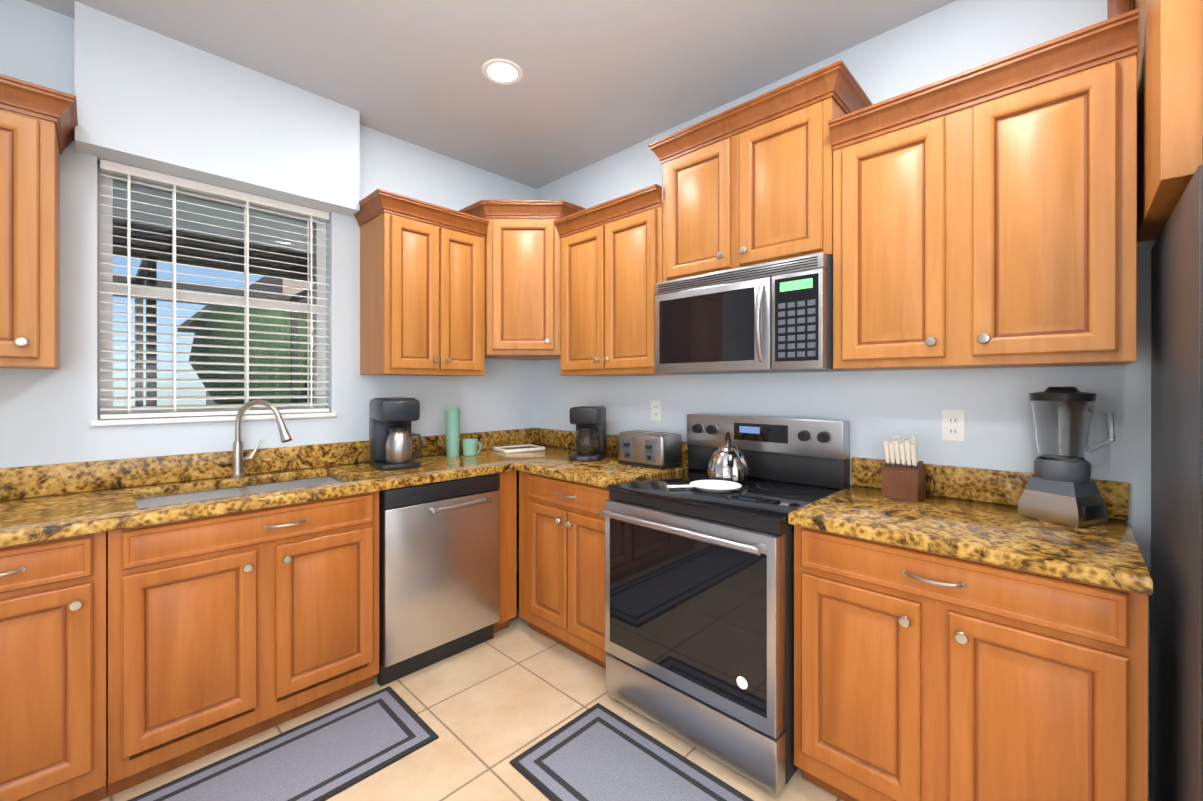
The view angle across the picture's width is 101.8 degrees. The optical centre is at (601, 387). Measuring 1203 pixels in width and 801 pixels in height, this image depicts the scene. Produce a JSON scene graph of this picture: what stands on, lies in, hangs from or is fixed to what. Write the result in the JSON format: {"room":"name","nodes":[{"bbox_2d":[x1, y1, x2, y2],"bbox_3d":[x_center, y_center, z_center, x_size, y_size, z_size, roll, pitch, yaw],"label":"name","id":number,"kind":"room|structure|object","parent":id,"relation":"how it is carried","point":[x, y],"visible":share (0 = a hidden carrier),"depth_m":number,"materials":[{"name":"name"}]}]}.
{"room":"kitchen","nodes":[
{"label":"kitchen","id":0,"kind":"room"},
{"bbox_2d":[0,0,535,577],"bbox_3d":[-2.142,-0.052,1.950,0.200,2.765,5.000,0,0,44],"label":"wall","id":1,"kind":"structure","parent":0,"point":[46,416],"depth_m":2.21,"materials":[{"name":"white paint"}]},
{"bbox_2d":[0,74,77,369],"bbox_3d":[-2.111,-0.527,1.566,0.373,0.915,0.590,0,0,44],"label":"upper cabinet","id":2,"kind":"object","parent":1,"relation":"attached to","point":[38,124],"visible":0.98,"depth_m":1.60,"materials":[{"name":"brown wood"}]},
{"bbox_2d":[90,164,336,425],"bbox_3d":[-1.758,-0.384,2.299,0.168,1.072,0.895,0,0,44],"label":"window","id":3,"kind":"structure","parent":1,"relation":"in","point":[161,220],"depth_m":2.27,"materials":[{"name":"white plastic"}]},
{"bbox_2d":[100,159,328,418],"bbox_3d":[-1.736,-0.396,2.278,0.056,1.044,0.839,0,0,44],"label":"window blinds","id":4,"kind":"object","parent":3,"relation":"attached to","point":[128,172],"visible":0.85,"depth_m":2.20,"materials":[{"name":"white plastic"}]},
{"bbox_2d":[75,1,359,216],"bbox_3d":[-1.651,-1.177,2.220,0.130,0.515,1.006,0,0,44],"label":"valance","id":5,"kind":"object","parent":1,"relation":"attached to","point":[148,99],"visible":0.93,"depth_m":2.09,"materials":[{"name":"white paint"}]},
{"bbox_2d":[354,188,488,375],"bbox_3d":[-0.998,-0.518,2.720,0.373,0.895,0.627,0,0,44],"label":"upper cabinet","id":6,"kind":"object","parent":1,"relation":"attached to","point":[421,288],"visible":0.98,"depth_m":2.59,"materials":[{"name":"brown wood"}]},
{"bbox_2d":[459,200,585,360],"bbox_3d":[-0.464,-0.643,3.067,0.658,0.895,0.658,0,0,44],"label":"upper cabinet","id":7,"kind":"object","parent":1,"relation":"attached to","point":[521,280],"visible":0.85,"depth_m":2.87,"materials":[{"name":"brown wood"}]},
{"bbox_2d":[100,577,843,800],"bbox_3d":[0.088,1.392,-0.202,6.400,0.120,5.000,0,0,44],"label":"floor","id":8,"kind":"structure","parent":0,"point":[488,711],"depth_m":1.94,"materials":[{"name":"tile"}]},
{"bbox_2d":[0,532,105,800],"bbox_3d":[-1.917,0.889,1.559,0.666,0.884,0.468,0,0,44],"label":"base cabinet","id":9,"kind":"object","parent":8,"relation":"on","point":[53,670],"visible":0.92,"depth_m":1.45,"materials":[{"name":"brown wood"}]},
{"bbox_2d":[106,491,378,796],"bbox_3d":[-1.461,0.888,2.030,0.666,0.884,0.835,0,0,44],"label":"base cabinet","id":10,"kind":"object","parent":8,"relation":"on","point":[225,630],"visible":1,"depth_m":1.76,"materials":[{"name":"brown wood"}]},
{"bbox_2d":[0,428,575,546],"bbox_3d":[-1.156,0.367,2.346,0.666,0.155,2.658,0,0,44],"label":"countertop","id":11,"kind":"structure","parent":10,"relation":"on","point":[38,503],"depth_m":2.01,"materials":[{"name":"stone"}]},
{"bbox_2d":[135,477,340,508],"bbox_3d":[-1.464,0.547,2.041,0.484,0.201,0.764,0,0,44],"label":"undermount sink","id":12,"kind":"object","parent":11,"relation":"in","point":[191,497],"depth_m":2.15,"materials":[{"name":"silver metal"}]},
{"bbox_2d":[231,400,291,477],"bbox_3d":[-1.542,0.229,2.215,0.227,0.351,0.198,0,0,44],"label":"pull-down faucet","id":13,"kind":"object","parent":11,"relation":"on","point":[239,459],"visible":1,"depth_m":2.21,"materials":[{"name":"silver metal"}]},
{"bbox_2d":[369,397,422,470],"bbox_3d":[-1.063,0.228,2.534,0.207,0.352,0.270,0,0,-38],"label":"coffee maker","id":14,"kind":"object","parent":11,"relation":"on","point":[390,433],"visible":1,"depth_m":2.46,"materials":[{"name":"black plastic"}]},
{"bbox_2d":[445,408,459,456],"bbox_3d":[-0.878,0.260,2.885,0.088,0.287,0.088,0,0,44],"label":"tumbler","id":15,"kind":"object","parent":11,"relation":"on","point":[452,419],"visible":1,"depth_m":2.85,"materials":[{"name":"green"}]},
{"bbox_2d":[463,439,480,455],"bbox_3d":[-0.771,0.356,2.918,0.117,0.095,0.084,0,0,14],"label":"mug","id":16,"kind":"object","parent":11,"relation":"on","point":[469,447],"visible":1,"depth_m":2.89,"materials":[{"name":"green ceramic"}]},
{"bbox_2d":[493,444,544,452],"bbox_3d":[-0.537,0.395,3.181,0.280,0.018,0.200,0,0,-36],"label":"tray","id":17,"kind":"object","parent":11,"relation":"on","point":[518,448],"visible":0.98,"depth_m":3.17,"materials":[{"name":"beige"}]},
{"bbox_2d":[127,686,438,800],"bbox_3d":[-1.334,1.326,1.435,0.450,0.008,1.600,0,0,44],"label":"area rug","id":18,"kind":"object","parent":8,"relation":"on","point":[324,757],"visible":1,"depth_m":1.74,"materials":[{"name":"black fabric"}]},
{"bbox_2d":[377,473,499,686],"bbox_3d":[-0.934,0.889,2.535,0.666,0.881,0.592,0,0,44],"label":"dishwasher","id":19,"kind":"object","parent":8,"relation":"on","point":[438,571],"visible":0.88,"depth_m":2.31,"materials":[{"name":"silver metal"}]},
{"bbox_2d":[493,471,515,633],"bbox_3d":[-0.724,0.887,2.835,0.608,0.884,0.118,0,0,44],"label":"cabinet filler","id":20,"kind":"object","parent":8,"relation":"on","point":[507,551],"visible":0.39,"depth_m":2.62,"materials":[{"name":"brown wood"}]},
{"bbox_2d":[519,471,609,668],"bbox_3d":[0.008,0.888,2.607,0.742,0.884,0.666,0,0,44],"label":"base cabinet","id":21,"kind":"object","parent":8,"relation":"on","point":[561,561],"visible":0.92,"depth_m":2.39,"materials":[{"name":"brown wood"}]},
{"bbox_2d":[516,432,687,487],"bbox_3d":[0.032,0.367,2.597,0.694,0.155,0.646,0,0,44],"label":"countertop","id":22,"kind":"structure","parent":21,"relation":"on","point":[553,461],"depth_m":2.58,"materials":[{"name":"stone"}]},
{"bbox_2d":[568,406,605,460],"bbox_3d":[-0.068,0.257,2.790,0.190,0.295,0.221,0,0,14],"label":"drip coffee maker","id":23,"kind":"object","parent":22,"relation":"on","point":[590,438],"visible":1,"depth_m":2.71,"materials":[{"name":"black plastic"}]},
{"bbox_2d":[618,430,681,469],"bbox_3d":[0.244,0.319,2.551,0.300,0.171,0.197,0,0,44],"label":"toaster","id":24,"kind":"object","parent":22,"relation":"on","point":[652,450],"visible":1,"depth_m":2.48,"materials":[{"name":"silver metal"}]},
{"bbox_2d":[509,703,753,800],"bbox_3d":[0.106,1.326,1.623,0.770,0.008,0.450,0,0,44],"label":"area rug","id":25,"kind":"object","parent":8,"relation":"on","point":[597,752],"visible":1,"depth_m":1.70,"materials":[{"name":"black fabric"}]},
{"bbox_2d":[599,413,849,794],"bbox_3d":[0.503,0.733,2.034,0.758,1.195,0.763,0,0,44],"label":"electric range","id":26,"kind":"object","parent":8,"relation":"on","point":[699,616],"visible":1,"depth_m":1.79,"materials":[{"name":"silver metal"}]},
{"bbox_2d":[667,480,741,492],"bbox_3d":[0.419,0.406,1.999,0.304,0.018,0.208,0,0,-6],"label":"dish","id":27,"kind":"object","parent":26,"relation":"on","point":[718,486],"visible":1,"depth_m":2.02,"materials":[{"name":"white ceramic"}]},
{"bbox_2d":[707,432,749,482],"bbox_3d":[0.567,0.306,2.180,0.184,0.217,0.220,0,0,9],"label":"kettle","id":28,"kind":"object","parent":26,"relation":"on","point":[728,461],"visible":0.96,"depth_m":2.13,"materials":[{"name":"silver metal"}]},
{"bbox_2d":[794,525,1148,800],"bbox_3d":[1.110,0.889,1.544,0.785,0.884,0.666,0,0,44],"label":"base cabinet","id":29,"kind":"object","parent":8,"relation":"on","point":[920,675],"visible":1,"depth_m":1.29,"materials":[{"name":"brown wood"}]},
{"bbox_2d":[788,457,1152,594],"bbox_3d":[1.117,0.368,1.550,0.790,0.155,0.646,0,0,44],"label":"countertop","id":30,"kind":"structure","parent":29,"relation":"on","point":[966,513],"depth_m":1.45,"materials":[{"name":"stone"}]},
{"bbox_2d":[881,435,925,501],"bbox_3d":[1.123,0.288,1.820,0.115,0.234,0.153,0,0,44],"label":"knife block","id":31,"kind":"object","parent":30,"relation":"on","point":[904,477],"visible":1,"depth_m":1.78,"materials":[{"name":"brown wood"}]},
{"bbox_2d":[1017,387,1114,527],"bbox_3d":[1.424,0.201,1.500,0.165,0.408,0.165,0,0,-21],"label":"blender","id":32,"kind":"object","parent":30,"relation":"on","point":[1061,488],"visible":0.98,"depth_m":1.46,"materials":[{"name":"silver metal"}]},
{"bbox_2d":[1151,136,1202,800],"bbox_3d":[1.648,0.431,0.812,0.910,1.800,0.910,0,0,44],"label":"refrigerator","id":33,"kind":"object","parent":8,"relation":"on","point":[1177,509],"visible":0.97,"depth_m":1.08,"materials":[{"name":"grey metal"}]},
{"bbox_2d":[25,0,955,188],"bbox_3d":[0.088,-1.493,-0.204,6.400,0.120,5.000,0,0,44],"label":"ceiling","id":34,"kind":"structure","parent":0,"point":[600,80],"depth_m":2.10,"materials":[{"name":"grey paint"}]},
{"bbox_2d":[482,58,522,84],"bbox_3d":[-0.449,-1.431,2.220,0.184,0.005,0.184,0,0,44],"label":"recessed light","id":35,"kind":"object","parent":34,"relation":"in","point":[501,70],"visible":1,"depth_m":2.21,"materials":[{"name":"white plastic"}]},
{"bbox_2d":[536,0,1155,798],"bbox_3d":[1.827,-0.052,1.454,6.200,2.765,0.200,0,0,44],"label":"wall","id":36,"kind":"structure","parent":0,"point":[938,44],"depth_m":1.88,"materials":[{"name":"white paint"}]},
{"bbox_2d":[554,184,695,376],"bbox_3d":[0.119,-0.518,2.702,0.738,0.895,0.373,0,0,44],"label":"upper cabinet","id":37,"kind":"object","parent":36,"relation":"attached to","point":[611,263],"visible":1,"depth_m":2.56,"materials":[{"name":"brown wood"}]},
{"bbox_2d":[651,400,660,420],"bbox_3d":[0.309,0.130,2.776,0.072,0.116,0.007,0,0,44],"label":"electrical outlet","id":38,"kind":"object","parent":36,"relation":"attached to","point":[655,410],"visible":1,"depth_m":2.77,"materials":[{"name":"white plastic"}]},
{"bbox_2d":[648,60,872,281],"bbox_3d":[0.666,-0.830,2.174,0.876,0.670,0.373,0,0,44],"label":"upper cabinet","id":39,"kind":"object","parent":36,"relation":"attached to","point":[748,183],"visible":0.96,"depth_m":2.00,"materials":[{"name":"brown wood"}]},
{"bbox_2d":[655,252,853,373],"bbox_3d":[0.640,-0.280,2.144,0.762,0.420,0.452,0,0,44],"label":"microwave","id":40,"kind":"object","parent":39,"relation":"attached to","point":[773,317],"visible":1,"depth_m":1.96,"materials":[{"name":"grey metal"}]},
{"bbox_2d":[942,410,964,441],"bbox_3d":[1.305,0.140,1.814,0.072,0.116,0.007,0,0,44],"label":"electrical outlet","id":41,"kind":"object","parent":36,"relation":"attached to","point":[953,425],"visible":1,"depth_m":1.81,"materials":[{"name":"white plastic"}]},
{"bbox_2d":[828,8,1138,370],"bbox_3d":[1.221,-0.517,1.638,0.758,0.895,0.373,0,0,44],"label":"upper cabinet","id":42,"kind":"object","parent":36,"relation":"attached to","point":[984,215],"visible":1,"depth_m":1.47,"materials":[{"name":"brown wood"}]},
{"bbox_2d":[1107,0,1202,241],"bbox_3d":[1.723,-0.937,0.941,1.018,0.986,0.678,0,0,44],"label":"upper cabinet","id":43,"kind":"object","parent":36,"relation":"attached to","point":[1169,94],"visible":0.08,"depth_m":1.04,"materials":[{"name":"brown wood"}]}
]}

